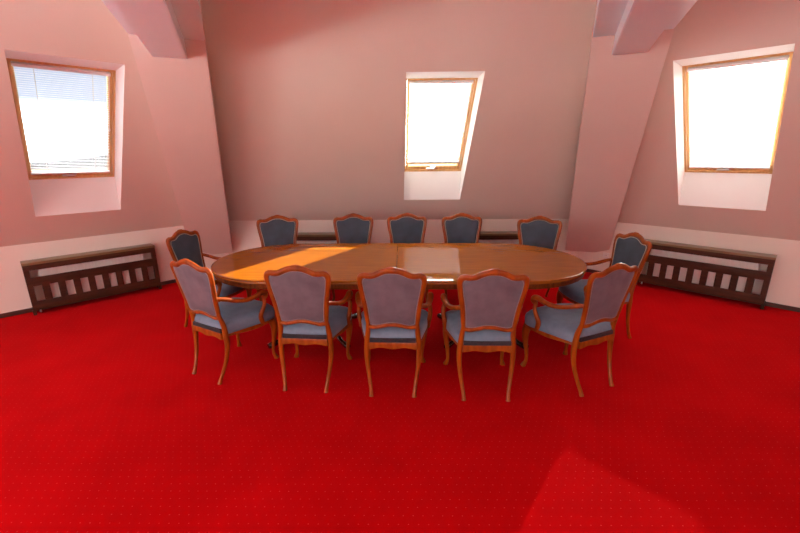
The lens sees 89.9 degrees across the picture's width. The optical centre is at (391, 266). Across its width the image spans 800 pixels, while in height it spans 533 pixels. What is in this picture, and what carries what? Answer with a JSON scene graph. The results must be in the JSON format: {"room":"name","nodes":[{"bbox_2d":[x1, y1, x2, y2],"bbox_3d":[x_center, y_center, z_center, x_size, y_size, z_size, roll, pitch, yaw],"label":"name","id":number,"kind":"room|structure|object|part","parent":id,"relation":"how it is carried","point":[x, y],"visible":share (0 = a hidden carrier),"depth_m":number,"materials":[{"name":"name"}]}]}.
{"room":"conference room","nodes":[
{"label":"conference room","id":0,"kind":"room"},
{"bbox_2d":[0,0,182,246],"bbox_3d":[-4.245,-0.914,2.509,7.037,2.322,2.162,-15,21,-42],"label":"wall","id":1,"kind":"structure","parent":0,"point":[79,29],"depth_m":3.80,"materials":[{"name":"paint"}]},
{"bbox_2d":[4,49,124,216],"bbox_3d":[-3.068,-1.180,3.879,0.769,1.438,1.348,-15,21,-42],"label":"window","id":2,"kind":"structure","parent":1,"relation":"in","point":[52,194],"depth_m":4.26,"materials":[{"name":"paint"}]},
{"bbox_3d":[-3.193,-1.397,3.950,0.723,1.318,0.057,-15,64,-42],"label":"sash","id":3,"kind":"part","parent":2,"relation":"part of","materials":[{"name":"brown wood"}]},
{"bbox_2d":[10,61,110,174],"bbox_3d":[-3.160,-1.375,3.921,0.685,0.934,0.874,-15,21,-42],"label":"blind","id":4,"kind":"object","parent":2,"relation":"attached to","point":[13,63],"visible":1,"depth_m":3.88,"materials":[{"name":"white plastic"}]},
{"bbox_3d":[-3.313,-1.328,3.792,0.003,1.219,0.028,-15,64,-42],"label":"ladder cord","id":5,"kind":"part","parent":4,"relation":"part of","materials":[{"name":"white fabric"}]},
{"bbox_3d":[-2.872,-1.728,3.512,0.685,0.028,0.029,-15,64,-42],"label":"head rail","id":6,"kind":"part","parent":4,"relation":"part of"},
{"bbox_3d":[-3.453,-1.017,4.337,0.681,0.016,0.020,-15,64,-42],"label":"rail","id":7,"kind":"part","parent":4,"relation":"part of","materials":[{"name":"white plastic"}]},
{"bbox_3d":[-3.019,-1.407,4.067,0.003,1.219,0.028,-15,64,-42],"label":"ladder cord","id":8,"kind":"part","parent":4,"relation":"part of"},
{"bbox_3d":[-2.781,-1.584,3.950,0.014,0.635,0.014,-15,64,-42],"label":"pull cord","id":9,"kind":"part","parent":4,"relation":"part of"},
{"bbox_3d":[-3.193,-1.395,3.950,0.769,1.364,0.090,-15,64,-42],"label":"frame","id":10,"kind":"part","parent":2,"relation":"part of","materials":[{"name":"brown wood"}]},
{"bbox_3d":[-3.192,-1.409,3.945,0.671,1.243,0.004,-15,64,-42],"label":"glass pane","id":11,"kind":"part","parent":2,"relation":"part of","materials":[{"name":"clear glass"}]},
{"bbox_2d":[102,0,204,58],"bbox_3d":[-1.355,-1.711,2.103,0.547,0.606,2.630,-7,17,-21],"label":"beam","id":12,"kind":"structure","parent":1,"relation":"attached to","point":[162,26],"depth_m":2.61,"materials":[{"name":"paint"}]},
{"bbox_2d":[128,0,232,253],"bbox_3d":[-2.161,-1.201,4.361,0.549,2.792,3.005,-7,17,-21],"label":"column","id":13,"kind":"structure","parent":1,"relation":"attached to","point":[178,92],"depth_m":4.02,"materials":[{"name":"paint"}]},
{"bbox_2d":[0,226,228,313],"bbox_3d":[-4.214,0.168,4.398,4.875,0.778,0.001,-15,21,-42],"label":"wall","id":14,"kind":"structure","parent":0,"point":[14,295],"depth_m":4.65,"materials":[{"name":"paint"}]},
{"bbox_2d":[0,279,175,317],"bbox_3d":[-4.205,0.520,4.490,4.851,0.049,0.015,-15,21,-42],"label":"baseboard","id":15,"kind":"structure","parent":14,"relation":"attached to","point":[18,312],"depth_m":4.56,"materials":[{"name":"brown wood"}]},
{"bbox_2d":[37,254,143,311],"bbox_3d":[-3.646,0.162,4.871,1.158,0.523,0.134,-15,21,-42],"label":"radiator","id":16,"kind":"object","parent":14,"relation":"attached to","point":[55,290],"visible":0.44,"depth_m":4.80,"materials":[{"name":"white metal"}]},
{"bbox_2d":[201,0,595,220],"bbox_3d":[0.134,-1.516,4.539,5.260,2.322,2.162,0,16,1],"label":"wall","id":17,"kind":"structure","parent":0,"point":[309,96],"depth_m":4.14,"materials":[{"name":"paint"}]},
{"bbox_2d":[404,71,484,199],"bbox_3d":[0.539,-1.448,4.734,0.769,1.438,1.348,0,16,1],"label":"window","id":18,"kind":"structure","parent":17,"relation":"in","point":[422,181],"depth_m":5.35,"materials":[{"name":"paint"}]},
{"bbox_3d":[0.539,-1.692,4.847,0.671,1.243,0.004,0,59,1],"label":"glass pane","id":19,"kind":"part","parent":18,"relation":"part of","materials":[{"name":"clear glass"}]},
{"bbox_2d":[407,80,473,162],"bbox_3d":[0.538,-1.677,4.774,0.685,0.871,0.816,0,16,1],"label":"blind","id":20,"kind":"object","parent":18,"relation":"attached to","point":[432,82],"visible":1,"depth_m":4.74,"materials":[{"name":"white plastic"}]},
{"bbox_3d":[0.546,-1.375,5.269,0.681,0.016,0.020,0,59,1],"label":"rail","id":21,"kind":"part","parent":20,"relation":"part of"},
{"bbox_3d":[0.530,-1.973,4.288,0.685,0.028,0.029,0,59,1],"label":"head rail","id":22,"kind":"part","parent":20,"relation":"part of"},
{"bbox_3d":[0.744,-1.671,4.782,0.003,1.133,0.028,0,59,1],"label":"ladder cord","id":23,"kind":"part","parent":20,"relation":"part of","materials":[{"name":"white fabric"}]},
{"bbox_3d":[0.539,-1.679,4.853,0.723,1.318,0.057,0,59,1],"label":"sash","id":24,"kind":"part","parent":18,"relation":"part of","materials":[{"name":"brown wood"}]},
{"bbox_3d":[0.539,-1.678,4.853,0.769,1.364,0.090,0,59,1],"label":"frame","id":25,"kind":"part","parent":18,"relation":"part of","materials":[{"name":"brown wood"}]},
{"bbox_2d":[0,272,799,532],"bbox_3d":[0.013,1.656,0.390,12.000,0.001,11.862,0,16,1],"label":"floor","id":26,"kind":"structure","parent":0,"point":[107,425],"depth_m":2.58,"materials":[{"name":"red carpet"}]},
{"bbox_2d":[20,243,161,315],"bbox_3d":[-3.576,0.122,4.874,1.300,0.599,0.181,-15,21,-42],"label":"radiator cover","id":27,"kind":"object","parent":26,"relation":"on","point":[56,261],"visible":1,"depth_m":4.75,"materials":[{"name":"brown wood"}]},
{"bbox_2d":[166,229,251,326],"bbox_3d":[-1.839,0.120,4.117,0.629,0.998,0.607,3,16,11],"label":"armchair","id":28,"kind":"object","parent":26,"relation":"on","point":[182,244],"visible":0.45,"depth_m":4.06,"materials":[{"name":"grey fabric"}]},
{"bbox_3d":[-2.092,-0.141,4.098,0.118,0.482,0.470,3,16,11],"label":"frame","id":29,"kind":"part","parent":28,"relation":"part of","materials":[{"name":"brown wood"}]},
{"bbox_3d":[-2.098,0.342,4.049,0.128,0.608,0.046,7,17,26],"label":"leg","id":30,"kind":"part","parent":28,"relation":"part of","materials":[{"name":"brown wood"}]},
{"bbox_3d":[-2.086,-0.135,4.098,0.094,0.417,0.413,3,16,11],"label":"backrest","id":31,"kind":"part","parent":28,"relation":"part of","materials":[{"name":"fabric"}]},
{"bbox_3d":[-1.826,-0.096,4.315,0.422,0.116,0.061,-1,16,-1],"label":"arm","id":32,"kind":"part","parent":28,"relation":"part of","materials":[{"name":"brown wood"}]},
{"bbox_3d":[-1.787,0.172,4.120,0.519,0.121,0.550,3,16,11],"label":"seat","id":33,"kind":"part","parent":28,"relation":"part of","materials":[{"name":"fabric"}]},
{"bbox_3d":[-1.793,0.231,4.138,0.536,0.050,0.554,3,16,11],"label":"seat rail","id":34,"kind":"part","parent":28,"relation":"part of","materials":[{"name":"brown wood"}]},
{"bbox_3d":[-1.561,0.345,4.363,0.089,0.428,0.066,-10,18,-30],"label":"leg","id":35,"kind":"part","parent":28,"relation":"part of","materials":[{"name":"brown wood"}]},
{"bbox_2d":[170,258,278,384],"bbox_3d":[-1.334,0.351,3.273,0.607,0.998,0.629,8,18,29],"label":"armchair","id":36,"kind":"object","parent":26,"relation":"on","point":[228,317],"visible":1,"depth_m":3.09,"materials":[{"name":"grey fabric"}]},
{"bbox_3d":[-1.598,0.571,3.217,0.046,0.608,0.128,4,16,14],"label":"leg","id":37,"kind":"part","parent":36,"relation":"part of","materials":[{"name":"brown wood"}]},
{"bbox_3d":[-1.463,0.164,2.990,0.470,0.482,0.118,8,18,29],"label":"frame","id":38,"kind":"part","parent":36,"relation":"part of","materials":[{"name":"brown wood"}]},
{"bbox_3d":[-1.294,0.615,3.050,0.046,0.608,0.128,14,21,43],"label":"leg","id":39,"kind":"part","parent":36,"relation":"part of","materials":[{"name":"brown wood"}]},
{"bbox_3d":[-1.310,0.449,3.342,0.554,0.050,0.536,8,18,29],"label":"seat rail","id":40,"kind":"part","parent":36,"relation":"part of","materials":[{"name":"brown wood"}]},
{"bbox_3d":[-1.307,0.389,3.331,0.550,0.121,0.519,8,18,29],"label":"seat","id":41,"kind":"part","parent":36,"relation":"part of","materials":[{"name":"fabric"}]},
{"bbox_3d":[-1.415,0.541,3.655,0.066,0.428,0.089,-4,16,-13],"label":"leg","id":42,"kind":"part","parent":36,"relation":"part of","materials":[{"name":"brown wood"}]},
{"bbox_3d":[-1.139,0.243,3.083,0.061,0.116,0.422,13,21,41],"label":"arm","id":43,"kind":"part","parent":36,"relation":"part of","materials":[{"name":"brown wood"}]},
{"bbox_3d":[-1.016,0.600,3.435,0.089,0.428,0.066,-5,16,-16],"label":"leg","id":44,"kind":"part","parent":36,"relation":"part of","materials":[{"name":"brown wood"}]},
{"bbox_2d":[256,215,297,300],"bbox_3d":[-1.360,-0.082,4.827,0.554,0.998,0.629,-4,16,-11],"label":"chair","id":45,"kind":"object","parent":26,"relation":"on","point":[276,229],"visible":0.39,"depth_m":4.97,"materials":[{"name":"fabric"}]},
{"bbox_3d":[-1.412,-0.398,4.999,0.505,0.482,0.118,-4,16,-11],"label":"frame","id":46,"kind":"part","parent":45,"relation":"part of","materials":[{"name":"brown wood"}]},
{"bbox_3d":[-1.411,-0.391,4.995,0.446,0.417,0.094,-4,16,-11],"label":"backrest","id":47,"kind":"part","parent":45,"relation":"part of","materials":[{"name":"fabric"}]},
{"bbox_2d":[264,265,352,392],"bbox_3d":[-0.623,0.387,3.124,0.607,0.998,0.629,1,16,5],"label":"armchair","id":48,"kind":"object","parent":26,"relation":"on","point":[299,295],"visible":1,"depth_m":2.87,"materials":[{"name":"grey fabric"}]},
{"bbox_3d":[-0.816,0.633,2.972,0.046,0.608,0.128,-3,16,-9],"label":"leg","id":49,"kind":"part","parent":48,"relation":"part of","materials":[{"name":"brown wood"}]},
{"bbox_3d":[-0.828,0.595,3.445,0.066,0.428,0.089,-12,19,-36],"label":"leg","id":50,"kind":"part","parent":48,"relation":"part of","materials":[{"name":"brown wood"}]},
{"bbox_3d":[-0.648,0.207,2.809,0.470,0.482,0.118,1,16,5],"label":"frame","id":51,"kind":"part","parent":48,"relation":"part of","materials":[{"name":"brown wood"}]},
{"bbox_3d":[-0.618,0.484,3.199,0.554,0.050,0.536,1,16,5],"label":"seat rail","id":52,"kind":"part","parent":48,"relation":"part of","materials":[{"name":"brown wood"}]},
{"bbox_3d":[-0.618,0.423,3.189,0.550,0.121,0.519,1,16,5],"label":"seat","id":53,"kind":"part","parent":48,"relation":"part of","materials":[{"name":"fabric"}]},
{"bbox_3d":[-0.468,0.639,2.940,0.046,0.608,0.128,5,17,19],"label":"leg","id":54,"kind":"part","parent":48,"relation":"part of","materials":[{"name":"brown wood"}]},
{"bbox_3d":[-0.382,0.253,3.025,0.061,0.116,0.422,5,16,17],"label":"arm","id":55,"kind":"part","parent":48,"relation":"part of","materials":[{"name":"brown wood"}]},
{"bbox_3d":[-0.371,0.603,3.404,0.089,0.428,0.066,-14,20,-40],"label":"leg","id":56,"kind":"part","parent":48,"relation":"part of","materials":[{"name":"brown wood"}]},
{"bbox_2d":[297,232,335,240],"bbox_3d":[-1.047,-0.195,5.933,1.300,0.599,0.181,0,16,1],"label":"radiator cover","id":57,"kind":"object","parent":26,"relation":"on","point":[301,236],"visible":0.02,"depth_m":5.78,"materials":[{"name":"brown wood"}]},
{"bbox_3d":[-1.048,-0.189,5.855,1.286,0.511,0.020,0,16,1],"label":"panel","id":58,"kind":"part","parent":57,"relation":"part of","materials":[{"name":"brown wood"}]},
{"bbox_2d":[331,213,372,300],"bbox_3d":[-0.475,-0.109,4.896,0.554,0.998,0.629,-1,16,-1],"label":"chair","id":59,"kind":"object","parent":26,"relation":"on","point":[350,228],"visible":0.45,"depth_m":5.04,"materials":[{"name":"grey fabric"}]},
{"bbox_3d":[-0.697,0.232,4.742,0.066,0.428,0.089,13,21,40],"label":"leg","id":60,"kind":"part","parent":59,"relation":"part of","materials":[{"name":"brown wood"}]},
{"bbox_3d":[-0.483,-0.426,5.072,0.505,0.482,0.118,-1,16,-1],"label":"frame","id":61,"kind":"part","parent":59,"relation":"part of","materials":[{"name":"brown wood"}]},
{"bbox_3d":[-0.482,-0.419,5.068,0.446,0.417,0.094,-1,16,-1],"label":"backrest","id":62,"kind":"part","parent":59,"relation":"part of","materials":[{"name":"fabric"}]},
{"bbox_2d":[355,267,432,397],"bbox_3d":[0.016,0.402,3.052,0.607,0.998,0.629,0,16,3],"label":"armchair","id":63,"kind":"object","parent":26,"relation":"on","point":[392,316],"visible":1,"depth_m":2.78,"materials":[{"name":"grey fabric"}]},
{"bbox_3d":[-0.233,0.262,2.987,0.061,0.116,0.422,-3,16,-10],"label":"arm","id":64,"kind":"part","parent":63,"relation":"part of","materials":[{"name":"brown wood"}]},
{"bbox_3d":[-0.168,0.649,2.892,0.069,0.608,0.125,0,16,3],"label":"leg","id":65,"kind":"part","parent":63,"relation":"part of","materials":[{"name":"brown wood"}]},
{"bbox_3d":[0.002,0.222,2.736,0.470,0.482,0.118,0,16,3],"label":"frame","id":66,"kind":"part","parent":63,"relation":"part of","materials":[{"name":"brown wood"}]},
{"bbox_3d":[0.019,0.437,3.117,0.550,0.121,0.519,0,16,3],"label":"seat","id":67,"kind":"part","parent":63,"relation":"part of","materials":[{"name":"fabric"}]},
{"bbox_3d":[0.019,0.498,3.127,0.554,0.050,0.536,0,16,3],"label":"seat rail","id":68,"kind":"part","parent":63,"relation":"part of","materials":[{"name":"brown wood"}]},
{"bbox_3d":[0.182,0.651,2.875,0.046,0.608,0.128,4,16,17],"label":"leg","id":69,"kind":"part","parent":63,"relation":"part of","materials":[{"name":"brown wood"}]},
{"bbox_3d":[0.259,0.615,3.343,0.089,0.428,0.066,-15,21,-42],"label":"leg","id":70,"kind":"part","parent":63,"relation":"part of","materials":[{"name":"brown wood"}]},
{"bbox_3d":[0.260,0.264,2.964,0.061,0.116,0.422,4,16,15],"label":"arm","id":71,"kind":"part","parent":63,"relation":"part of","materials":[{"name":"brown wood"}]},
{"bbox_2d":[211,243,586,348],"bbox_3d":[0.054,0.288,3.859,3.400,0.752,1.380,0,16,1],"label":"conference table","id":72,"kind":"object","parent":26,"relation":"on","point":[442,264],"visible":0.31,"depth_m":3.64,"materials":[{"name":"brown wood"}]},
{"bbox_2d":[387,213,428,298],"bbox_3d":[0.193,-0.115,4.900,0.554,0.998,0.629,0,16,1],"label":"chair","id":73,"kind":"object","parent":26,"relation":"on","point":[406,227],"visible":0.41,"depth_m":5.05,"materials":[{"name":"grey fabric"}]},
{"bbox_3d":[0.194,-0.426,5.073,0.446,0.417,0.094,0,16,1],"label":"backrest","id":74,"kind":"part","parent":73,"relation":"part of","materials":[{"name":"fabric"}]},
{"bbox_3d":[0.194,-0.433,5.077,0.505,0.482,0.118,0,16,1],"label":"frame","id":75,"kind":"part","parent":73,"relation":"part of","materials":[{"name":"brown wood"}]},
{"bbox_2d":[442,213,481,294],"bbox_3d":[0.872,-0.111,4.863,0.554,0.998,0.629,0,16,2],"label":"chair","id":76,"kind":"object","parent":26,"relation":"on","point":[461,227],"visible":0.45,"depth_m":5.01,"materials":[{"name":"fabric"}]},
{"bbox_3d":[0.878,-0.421,5.035,0.446,0.417,0.094,0,16,2],"label":"backrest","id":77,"kind":"part","parent":76,"relation":"part of","materials":[{"name":"fabric"}]},
{"bbox_3d":[0.878,-0.428,5.040,0.505,0.482,0.118,0,16,2],"label":"frame","id":78,"kind":"part","parent":76,"relation":"part of","materials":[{"name":"brown wood"}]},
{"bbox_2d":[441,268,529,401],"bbox_3d":[0.678,0.413,2.994,0.607,0.998,0.629,0,16,2],"label":"armchair","id":79,"kind":"object","parent":26,"relation":"on","point":[485,318],"visible":1,"depth_m":2.73,"materials":[{"name":"fabric"}]},
{"bbox_3d":[0.459,0.624,3.304,0.066,0.428,0.089,-14,20,-39],"label":"leg","id":80,"kind":"part","parent":79,"relation":"part of","materials":[{"name":"brown wood"}]},
{"bbox_3d":[0.429,0.273,2.926,0.061,0.116,0.422,-3,16,-10],"label":"arm","id":81,"kind":"part","parent":79,"relation":"part of","materials":[{"name":"brown wood"}]},
{"bbox_3d":[0.497,0.661,2.832,0.046,0.608,0.128,-4,16,-12],"label":"leg","id":82,"kind":"part","parent":79,"relation":"part of","materials":[{"name":"brown wood"}]},
{"bbox_3d":[0.680,0.509,3.070,0.554,0.050,0.536,0,16,2],"label":"seat rail","id":83,"kind":"part","parent":79,"relation":"part of","materials":[{"name":"brown wood"}]},
{"bbox_3d":[0.680,0.448,3.060,0.550,0.121,0.519,0,16,2],"label":"seat","id":84,"kind":"part","parent":79,"relation":"part of","materials":[{"name":"fabric"}]},
{"bbox_3d":[0.667,0.233,2.679,0.470,0.482,0.118,0,16,2],"label":"frame","id":85,"kind":"part","parent":79,"relation":"part of","materials":[{"name":"brown wood"}]},
{"bbox_3d":[0.917,0.625,3.288,0.089,0.428,0.066,-15,21,-43],"label":"leg","id":86,"kind":"part","parent":79,"relation":"part of","materials":[{"name":"brown wood"}]},
{"bbox_3d":[0.847,0.661,2.820,0.046,0.608,0.128,4,16,16],"label":"leg","id":87,"kind":"part","parent":79,"relation":"part of","materials":[{"name":"brown wood"}]},
{"bbox_2d":[479,231,517,239],"bbox_3d":[1.583,-0.206,5.896,1.300,0.599,0.181,0,16,1],"label":"radiator cover","id":88,"kind":"object","parent":26,"relation":"on","point":[484,235],"visible":0.02,"depth_m":5.75,"materials":[{"name":"brown wood"}]},
{"bbox_3d":[1.581,-0.200,5.818,1.286,0.511,0.020,0,16,1],"label":"panel","id":89,"kind":"part","parent":88,"relation":"part of","materials":[{"name":"brown wood"}]},
{"bbox_2d":[517,216,562,299],"bbox_3d":[1.687,-0.039,4.583,0.554,0.998,0.629,3,16,12],"label":"chair","id":90,"kind":"object","parent":26,"relation":"on","point":[539,231],"visible":0.41,"depth_m":4.73,"materials":[{"name":"fabric"}]},
{"bbox_3d":[1.739,-0.348,4.750,0.446,0.417,0.094,3,16,12],"label":"backrest","id":91,"kind":"part","parent":90,"relation":"part of","materials":[{"name":"fabric"}]},
{"bbox_3d":[1.741,-0.355,4.754,0.505,0.482,0.118,3,16,12],"label":"frame","id":92,"kind":"part","parent":90,"relation":"part of","materials":[{"name":"brown wood"}]},
{"bbox_2d":[520,263,637,396],"bbox_3d":[1.404,0.383,3.079,0.607,0.998,0.629,-7,17,-23],"label":"armchair","id":93,"kind":"object","parent":26,"relation":"on","point":[593,322],"visible":1,"depth_m":2.89,"materials":[{"name":"fabric"}]},
{"bbox_3d":[1.101,0.628,3.271,0.089,0.428,0.066,6,17,22],"label":"leg","id":94,"kind":"part","parent":93,"relation":"part of","materials":[{"name":"brown wood"}]},
{"bbox_3d":[1.193,0.272,2.908,0.061,0.116,0.422,-12,19,-35],"label":"arm","id":95,"kind":"part","parent":93,"relation":"part of","materials":[{"name":"brown wood"}]},
{"bbox_3d":[1.519,0.574,3.452,0.066,0.428,0.089,5,16,18],"label":"leg","id":96,"kind":"part","parent":93,"relation":"part of","materials":[{"name":"brown wood"}]},
{"bbox_3d":[1.382,0.420,3.139,0.550,0.121,0.519,-7,17,-23],"label":"seat","id":97,"kind":"part","parent":93,"relation":"part of","materials":[{"name":"fabric"}]},
{"bbox_3d":[1.386,0.481,3.150,0.554,0.050,0.536,-7,17,-23],"label":"seat rail","id":98,"kind":"part","parent":93,"relation":"part of","materials":[{"name":"brown wood"}]},
{"bbox_3d":[1.340,0.646,2.861,0.046,0.608,0.128,-13,20,-37],"label":"leg","id":99,"kind":"part","parent":93,"relation":"part of","materials":[{"name":"brown wood"}]},
{"bbox_3d":[1.507,0.196,2.785,0.470,0.482,0.118,-7,17,-23],"label":"frame","id":100,"kind":"part","parent":93,"relation":"part of","materials":[{"name":"brown wood"}]},
{"bbox_3d":[1.659,0.605,2.998,0.046,0.608,0.128,-3,16,-9],"label":"leg","id":101,"kind":"part","parent":93,"relation":"part of","materials":[{"name":"brown wood"}]},
{"bbox_2d":[556,232,651,338],"bbox_3d":[1.970,0.176,3.803,0.629,0.998,0.607,-2,16,-7],"label":"armchair","id":102,"kind":"object","parent":26,"relation":"on","point":[631,249],"visible":0.46,"depth_m":3.73,"materials":[{"name":"fabric"}]},
{"bbox_3d":[1.711,0.400,4.071,0.089,0.428,0.066,11,19,35],"label":"leg","id":103,"kind":"part","parent":102,"relation":"part of","materials":[{"name":"brown wood"}]},
{"bbox_3d":[1.925,0.287,3.828,0.536,0.050,0.554,-2,16,-7],"label":"seat rail","id":104,"kind":"part","parent":102,"relation":"part of","materials":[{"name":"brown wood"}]},
{"bbox_3d":[1.917,0.228,3.811,0.519,0.121,0.550,-2,16,-7],"label":"seat","id":105,"kind":"part","parent":102,"relation":"part of","materials":[{"name":"fabric"}]},
{"bbox_3d":[1.973,-0.039,4.002,0.422,0.116,0.061,1,16,5],"label":"arm","id":106,"kind":"part","parent":102,"relation":"part of","materials":[{"name":"brown wood"}]},
{"bbox_3d":[2.216,-0.077,3.765,0.094,0.417,0.413,-2,16,-7],"label":"backrest","id":107,"kind":"part","parent":102,"relation":"part of","materials":[{"name":"fabric"}]},
{"bbox_3d":[2.222,-0.083,3.764,0.118,0.482,0.470,-2,16,-7],"label":"frame","id":108,"kind":"part","parent":102,"relation":"part of","materials":[{"name":"brown wood"}]},
{"bbox_3d":[2.221,0.400,3.716,0.128,0.608,0.046,-7,17,-21],"label":"leg","id":109,"kind":"part","parent":102,"relation":"part of","materials":[{"name":"brown wood"}]},
{"bbox_2d":[636,239,776,308],"bbox_3d":[3.744,0.057,4.890,0.181,0.599,1.300,-15,21,-42],"label":"radiator cover","id":110,"kind":"object","parent":26,"relation":"on","point":[746,256],"visible":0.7,"depth_m":4.73,"materials":[{"name":"brown wood"}]},
{"bbox_2d":[228,219,578,256],"bbox_3d":[0.160,-0.314,5.997,5.260,0.778,0.001,0,16,1],"label":"wall","id":111,"kind":"structure","parent":0,"point":[244,234],"depth_m":5.94,"materials":[{"name":"paint"}]},
{"bbox_2d":[297,240,336,243],"bbox_3d":[-1.105,-0.169,5.982,1.158,0.523,0.134,0,16,1],"label":"radiator","id":112,"kind":"object","parent":111,"relation":"attached to","point":[323,241],"visible":0.07,"depth_m":5.86,"materials":[{"name":"white metal"}]},
{"bbox_2d":[479,239,518,243],"bbox_3d":[1.524,-0.180,5.945,1.158,0.523,0.134,0,16,1],"label":"radiator","id":113,"kind":"object","parent":111,"relation":"attached to","point":[516,241],"visible":0.04,"depth_m":5.83,"materials":[{"name":"white metal"}]},
{"bbox_2d":[578,222,799,307],"bbox_3d":[4.416,0.111,4.350,0.001,0.778,4.658,-15,21,-42],"label":"wall","id":114,"kind":"structure","parent":0,"point":[784,286],"depth_m":4.60,"materials":[{"name":"paint"}]},
{"bbox_2d":[603,252,609,257],"bbox_3d":[3.055,-0.156,5.715,0.013,0.082,0.082,-15,21,-42],"label":"wall socket","id":115,"kind":"object","parent":114,"relation":"attached to","point":[605,255],"visible":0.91,"depth_m":5.71,"materials":[{"name":"white plastic"}]},
{"bbox_2d":[586,269,799,311],"bbox_3d":[4.412,0.462,4.442,0.015,0.049,4.634,-15,21,-42],"label":"baseboard","id":116,"kind":"structure","parent":114,"relation":"attached to","point":[775,305],"depth_m":4.55,"materials":[{"name":"brown wood"}]},
{"bbox_2d":[641,249,758,291],"bbox_3d":[3.731,0.074,4.967,0.134,0.523,1.158,-15,21,-42],"label":"radiator","id":117,"kind":"object","parent":114,"relation":"attached to","point":[741,283],"visible":0.42,"depth_m":4.82,"materials":[{"name":"white metal"}]},
{"bbox_2d":[618,0,799,240],"bbox_3d":[3.630,-1.173,3.208,2.162,2.322,4.658,-15,21,-42],"label":"wall","id":118,"kind":"structure","parent":0,"point":[710,27],"depth_m":3.85,"materials":[{"name":"paint"}]},
{"bbox_2d":[565,0,674,251],"bbox_3d":[2.323,-1.231,4.339,0.570,2.792,3.005,6,17,22],"label":"column","id":119,"kind":"structure","parent":118,"relation":"attached to","point":[620,90],"depth_m":4.03,"materials":[{"name":"paint"}]},
{"bbox_2d":[593,0,696,54],"bbox_3d":[1.450,-1.734,2.105,0.568,0.606,2.630,6,17,22],"label":"beam","id":120,"kind":"structure","parent":118,"relation":"attached to","point":[636,25],"depth_m":2.67,"materials":[{"name":"paint"}]},
{"bbox_2d":[673,43,794,210],"bbox_3d":[3.226,-1.232,3.882,1.348,1.438,0.769,-15,21,-42],"label":"window","id":121,"kind":"structure","parent":118,"relation":"in","point":[733,188],"depth_m":4.26,"materials":[{"name":"paint"}]},
{"bbox_3d":[3.612,-1.062,4.359,0.125,0.025,0.041,15,65,44],"label":"handle","id":122,"kind":"part","parent":121,"relation":"part of","materials":[{"name":"silver metal"}]},
{"bbox_3d":[3.349,-1.462,3.945,0.671,1.243,0.004,15,65,44],"label":"glass pane","id":123,"kind":"part","parent":121,"relation":"part of","materials":[{"name":"clear glass"}]},
{"bbox_2d":[687,55,788,168],"bbox_3d":[3.317,-1.429,3.921,0.874,0.934,0.685,-15,21,-42],"label":"blind","id":124,"kind":"object","parent":121,"relation":"attached to","point":[769,102],"visible":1,"depth_m":3.84,"materials":[{"name":"white plastic"}]},
{"bbox_3d":[3.180,-1.460,4.072,0.003,1.219,0.028,15,65,44],"label":"ladder cord","id":125,"kind":"part","parent":124,"relation":"part of","materials":[{"name":"white fabric"}]},
{"bbox_3d":[3.625,-1.073,4.329,0.681,0.016,0.020,15,65,44],"label":"rail","id":126,"kind":"part","parent":124,"relation":"part of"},
{"bbox_3d":[3.014,-1.779,3.521,0.685,0.028,0.029,15,65,44],"label":"head rail","id":127,"kind":"part","parent":124,"relation":"part of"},
{"bbox_3d":[3.467,-1.383,3.788,0.003,1.219,0.028,15,65,44],"label":"ladder cord","id":128,"kind":"part","parent":124,"relation":"part of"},
{"bbox_3d":[3.399,-1.510,3.504,0.014,0.635,0.014,15,65,44],"label":"pull cord","id":129,"kind":"part","parent":124,"relation":"part of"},
{"bbox_3d":[3.350,-1.449,3.950,0.769,1.364,0.090,15,65,44],"label":"frame","id":130,"kind":"part","parent":121,"relation":"part of","materials":[{"name":"brown wood"}]},
{"bbox_3d":[3.351,-1.450,3.950,0.723,1.318,0.057,15,65,44],"label":"sash","id":131,"kind":"part","parent":121,"relation":"part of","materials":[{"name":"brown wood"}]}
]}

